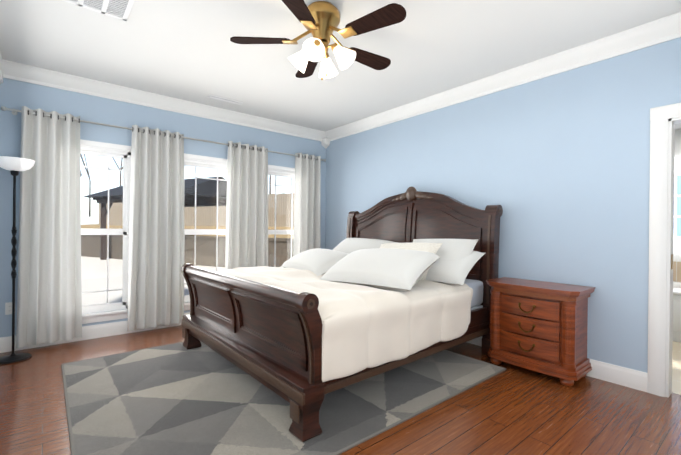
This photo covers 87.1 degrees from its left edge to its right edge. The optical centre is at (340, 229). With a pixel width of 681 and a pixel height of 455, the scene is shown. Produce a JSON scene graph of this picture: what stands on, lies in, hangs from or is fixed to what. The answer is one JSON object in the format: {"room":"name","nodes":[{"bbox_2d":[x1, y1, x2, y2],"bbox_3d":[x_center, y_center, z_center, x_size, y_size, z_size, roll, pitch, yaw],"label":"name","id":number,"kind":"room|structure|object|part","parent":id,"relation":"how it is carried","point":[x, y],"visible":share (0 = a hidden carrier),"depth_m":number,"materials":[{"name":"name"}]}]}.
{"room":"bedroom","nodes":[
{"label":"bedroom","id":0,"kind":"room"},
{"bbox_2d":[0,78,325,337],"bbox_3d":[-1.811,-0.189,4.635,4.232,2.742,0.150,1,0,-39],"label":"wall","id":1,"kind":"structure","parent":0,"point":[16,94],"depth_m":3.89,"materials":[{"name":"blue paint"}]},
{"bbox_2d":[0,52,3,83],"bbox_3d":[-1.555,-1.429,1.317,0.100,0.250,5.285,1,0,-39],"label":"crown molding","id":2,"kind":"structure","parent":1,"relation":"attached to","point":[1,60],"depth_m":3.33,"materials":[{"name":"white wood"}]},
{"bbox_2d":[5,302,11,314],"bbox_3d":[-3.163,0.760,3.430,0.070,0.116,0.008,1,0,-39],"label":"outlet","id":3,"kind":"object","parent":1,"relation":"attached to","point":[8,308],"visible":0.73,"depth_m":3.42,"materials":[{"name":"white plastic"}]},
{"bbox_2d":[0,312,189,352],"bbox_3d":[-1.771,1.111,4.571,3.870,0.142,0.018,1,0,-39],"label":"baseboard","id":4,"kind":"structure","parent":1,"relation":"attached to","point":[114,328],"depth_m":3.85,"materials":[{"name":"white wood"}]},
{"bbox_2d":[80,139,130,323],"bbox_3d":[-2.671,0.032,3.869,0.870,1.945,0.145,1,0,-39],"label":"window","id":5,"kind":"structure","parent":1,"relation":"in","point":[108,150],"depth_m":3.97,"materials":[{"name":"white plastic"}]},
{"bbox_2d":[1,106,325,347],"bbox_3d":[-1.710,-0.010,4.527,3.774,2.285,0.147,1,0,-39],"label":"curtains","id":6,"kind":"object","parent":1,"relation":"attached to","point":[49,302],"visible":0.96,"depth_m":4.05,"materials":[{"name":"white fabric"}]},
{"bbox_3d":[-2.865,-0.020,3.554,0.508,2.285,0.102,1,0,-39],"label":"curtain panel","id":7,"kind":"part","parent":6,"relation":"part of","materials":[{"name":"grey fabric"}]},
{"bbox_3d":[-2.120,-0.013,4.168,0.604,2.285,0.101,1,0,-39],"label":"curtain panel","id":8,"kind":"part","parent":6,"relation":"part of","materials":[{"name":"grey fabric"}]},
{"bbox_3d":[-1.258,-0.006,4.876,0.638,2.285,0.100,1,0,-39],"label":"curtain panel","id":9,"kind":"part","parent":6,"relation":"part of","materials":[{"name":"grey fabric"}]},
{"bbox_3d":[-0.486,0.001,5.504,0.512,2.285,0.103,1,0,-39],"label":"curtain panel","id":10,"kind":"part","parent":6,"relation":"part of","materials":[{"name":"grey fabric"}]},
{"bbox_2d":[4,60,323,143],"bbox_3d":[-1.720,-1.464,4.537,3.690,0.190,0.100,1,0,-39],"label":"crown molding","id":11,"kind":"structure","parent":1,"relation":"attached to","point":[12,70],"depth_m":4.10,"materials":[{"name":"white wood"}]},
{"bbox_2d":[184,153,226,310],"bbox_3d":[-1.728,0.040,4.644,0.870,1.945,0.145,1,0,-39],"label":"window","id":12,"kind":"structure","parent":1,"relation":"in","point":[189,159],"depth_m":4.61,"materials":[{"name":"white plastic"}]},
{"bbox_2d":[268,165,294,266],"bbox_3d":[-0.839,0.048,5.373,0.870,1.945,0.145,1,0,-39],"label":"window","id":13,"kind":"structure","parent":1,"relation":"in","point":[288,172],"depth_m":5.33,"materials":[{"name":"white plastic"}]},
{"bbox_2d":[0,325,680,454],"bbox_3d":[1.118,1.288,3.246,7.017,0.150,6.035,1,0,-39],"label":"floor","id":14,"kind":"structure","parent":0,"point":[514,410],"depth_m":2.33,"materials":[{"name":"brown wood"}]},
{"bbox_2d":[0,156,34,363],"bbox_3d":[-2.941,0.272,3.226,0.284,1.800,0.284,1,0,-39],"label":"floor lamp","id":15,"kind":"object","parent":14,"relation":"on","point":[14,165],"visible":1,"depth_m":3.22,"materials":[{"name":"black metal"}]},
{"bbox_2d":[61,341,506,454],"bbox_3d":[-0.488,1.190,3.094,2.969,0.013,2.444,1,0,-39],"label":"rug","id":16,"kind":"object","parent":14,"relation":"on","point":[178,398],"visible":0.6,"depth_m":2.43,"materials":[{"name":"grey fabric"}]},
{"bbox_2d":[181,186,502,441],"bbox_3d":[0.010,0.344,3.537,2.377,1.715,2.216,1,0,-41],"label":"bed","id":17,"kind":"object","parent":14,"relation":"on","point":[391,282],"visible":1,"depth_m":2.80,"materials":[{"name":"white fabric"}]},
{"bbox_2d":[280,248,347,275],"bbox_3d":[-0.262,0.360,3.903,0.588,0.283,0.958,1,0,-41],"label":"pillow","id":18,"kind":"object","parent":17,"relation":"on","point":[316,262],"depth_m":3.69,"materials":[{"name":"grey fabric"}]},
{"bbox_2d":[218,266,472,381],"bbox_3d":[-0.175,0.659,3.400,1.660,0.499,2.191,1,0,-41],"label":"duvet","id":19,"kind":"object","parent":17,"relation":"on","point":[364,324],"depth_m":2.53,"materials":[{"name":"white fabric"}]},
{"bbox_2d":[333,238,397,253],"bbox_3d":[0.199,0.278,4.192,0.430,0.339,0.917,1,0,-41],"label":"pillow","id":20,"kind":"object","parent":17,"relation":"on","point":[348,245],"depth_m":4.13,"materials":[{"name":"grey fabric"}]},
{"bbox_2d":[320,248,442,291],"bbox_3d":[0.316,0.334,3.054,0.609,0.333,1.008,1,0,-41],"label":"pillow","id":21,"kind":"object","parent":17,"relation":"on","point":[374,269],"depth_m":2.86,"materials":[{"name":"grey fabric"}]},
{"bbox_2d":[413,239,478,259],"bbox_3d":[0.906,0.281,3.401,0.365,0.386,0.731,1,0,-41],"label":"pillow","id":22,"kind":"object","parent":17,"relation":"on","point":[451,249],"depth_m":3.24,"materials":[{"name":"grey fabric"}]},
{"bbox_2d":[426,251,484,284],"bbox_3d":[0.850,0.344,3.407,0.473,0.313,0.925,1,0,-41],"label":"pillow","id":23,"kind":"object","parent":17,"relation":"on","point":[452,268],"depth_m":3.14,"materials":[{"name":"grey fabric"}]},
{"bbox_2d":[486,277,594,386],"bbox_3d":[1.686,0.846,3.101,0.436,0.745,0.754,1,0,-39],"label":"nightstand","id":24,"kind":"object","parent":14,"relation":"on","point":[539,326],"visible":1,"depth_m":2.93,"materials":[{"name":"brown wood"}]},
{"bbox_2d":[672,261,680,342],"bbox_3d":[3.809,0.828,4.328,1.289,0.820,2.299,1,0,-39],"label":"bathtub","id":25,"kind":"object","parent":14,"relation":"on","point":[676,301],"visible":0.04,"depth_m":3.94,"materials":[{"name":"white"}]},
{"bbox_2d":[0,0,680,130],"bbox_3d":[-0.072,-1.616,2.533,4.232,0.150,5.585,1,0,-39],"label":"ceiling","id":26,"kind":"structure","parent":0,"point":[188,50],"depth_m":3.01,"materials":[{"name":"paint"}]},
{"bbox_2d":[62,0,134,20],"bbox_3d":[-1.621,-1.550,2.261,0.560,0.012,0.590,1,0,-39],"label":"ceiling vent","id":27,"kind":"object","parent":26,"relation":"in","point":[120,9],"visible":1,"depth_m":2.49,"materials":[{"name":"white metal"}]},
{"bbox_2d":[206,94,242,104],"bbox_3d":[-1.385,-1.550,4.306,0.420,0.012,0.100,1,0,-39],"label":"ceiling vent","id":28,"kind":"object","parent":26,"relation":"in","point":[224,99],"visible":1,"depth_m":4.28,"materials":[{"name":"white metal"}]},
{"bbox_2d":[230,0,405,79],"bbox_3d":[-0.092,-1.283,2.530,1.185,0.516,1.219,1,0,-39],"label":"ceiling fan","id":29,"kind":"object","parent":26,"relation":"hanging from","point":[319,21],"visible":1,"depth_m":2.43,"materials":[{"name":"brown wood"}]},
{"bbox_2d":[325,37,680,372],"bbox_3d":[1.527,-0.155,3.763,0.120,2.742,5.435,1,0,-39],"label":"wall","id":30,"kind":"structure","parent":0,"point":[556,167],"depth_m":3.17,"materials":[{"name":"blue paint"}]},
{"bbox_2d":[321,12,680,148],"bbox_3d":[1.407,-1.402,3.749,0.100,0.250,5.285,1,0,-39],"label":"crown molding","id":31,"kind":"structure","parent":30,"relation":"attached to","point":[657,31],"depth_m":3.28,"materials":[{"name":"white wood"}]},
{"bbox_2d":[467,336,647,391],"bbox_3d":[1.021,1.139,4.256,0.018,0.142,4.049,1,0,-39],"label":"baseboard","id":32,"kind":"structure","parent":30,"relation":"attached to","point":[624,376],"depth_m":2.83,"materials":[{"name":"white wood"}]},
{"bbox_2d":[647,103,680,397],"bbox_3d":[2.684,0.164,2.338,0.145,2.130,1.011,1,0,-39],"label":"door frame","id":33,"kind":"structure","parent":30,"relation":"attached to","point":[665,119],"depth_m":2.63,"materials":[{"name":"white wood"}]},
{"bbox_2d":[673,129,680,261],"bbox_3d":[4.642,-0.125,4.421,0.100,2.742,3.400,1,0,-39],"label":"wall","id":34,"kind":"structure","parent":0,"point":[677,244],"depth_m":4.66,"materials":[{"name":"white paint"}]},
{"bbox_2d":[674,171,680,240],"bbox_3d":[4.183,-0.304,4.949,0.082,0.910,1.400,1,0,-39],"label":"bathroom window","id":35,"kind":"structure","parent":34,"relation":"in","point":[677,205],"depth_m":4.67,"materials":[{"name":"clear glass"}]},
{"bbox_2d":[675,123,680,129],"bbox_3d":[3.604,-1.355,3.558,2.815,0.100,3.400,1,0,-39],"label":"ceiling","id":36,"kind":"structure","parent":0,"point":[677,126],"depth_m":4.54,"materials":[{"name":"paint"}]},
{"label":"outside","id":37,"kind":"structure","parent":0,"visible":0},
{"bbox_2d":[81,256,224,305],"bbox_3d":[-16.647,1.282,28.124,60.000,0.250,54.965,1,0,-39],"label":"ground","id":38,"kind":"structure","parent":37,"point":[88,264],"depth_m":9.11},
{"bbox_2d":[84,176,226,259],"bbox_3d":[-7.018,-0.382,14.910,5.550,3.300,4.000,1,0,27],"label":"pergola","id":39,"kind":"object","parent":38,"relation":"on","point":[190,186],"depth_m":13.96,"materials":[{"name":"black"}]},
{"bbox_2d":[81,235,292,266],"bbox_3d":[-11.122,0.711,16.107,28.600,1.030,0.600,1,0,27],"label":"wall","id":40,"kind":"structure","parent":38,"relation":"on","point":[90,251],"depth_m":12.64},
{"bbox_2d":[81,224,293,237],"bbox_3d":[-1.963,-0.503,34.032,28.600,3.900,39.750,1,0,27],"label":"ground","id":41,"kind":"structure","parent":37,"point":[97,226],"depth_m":19.29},
{"bbox_2d":[80,154,270,216],"bbox_3d":[-16.532,-8.323,42.169,25.451,13.631,38.068,1,0,-39],"label":"trees","id":42,"kind":"object","parent":41,"relation":"on","point":[121,168],"depth_m":48.24,"materials":[{"name":"grey plant"}]},
{"bbox_2d":[99,193,293,226],"bbox_3d":[-5.018,-1.032,20.333,29.600,1.850,0.085,1,0,27],"label":"fence","id":43,"kind":"object","parent":41,"relation":"on","point":[208,219],"depth_m":21.56,"materials":[{"name":"beige wood"}]}
]}

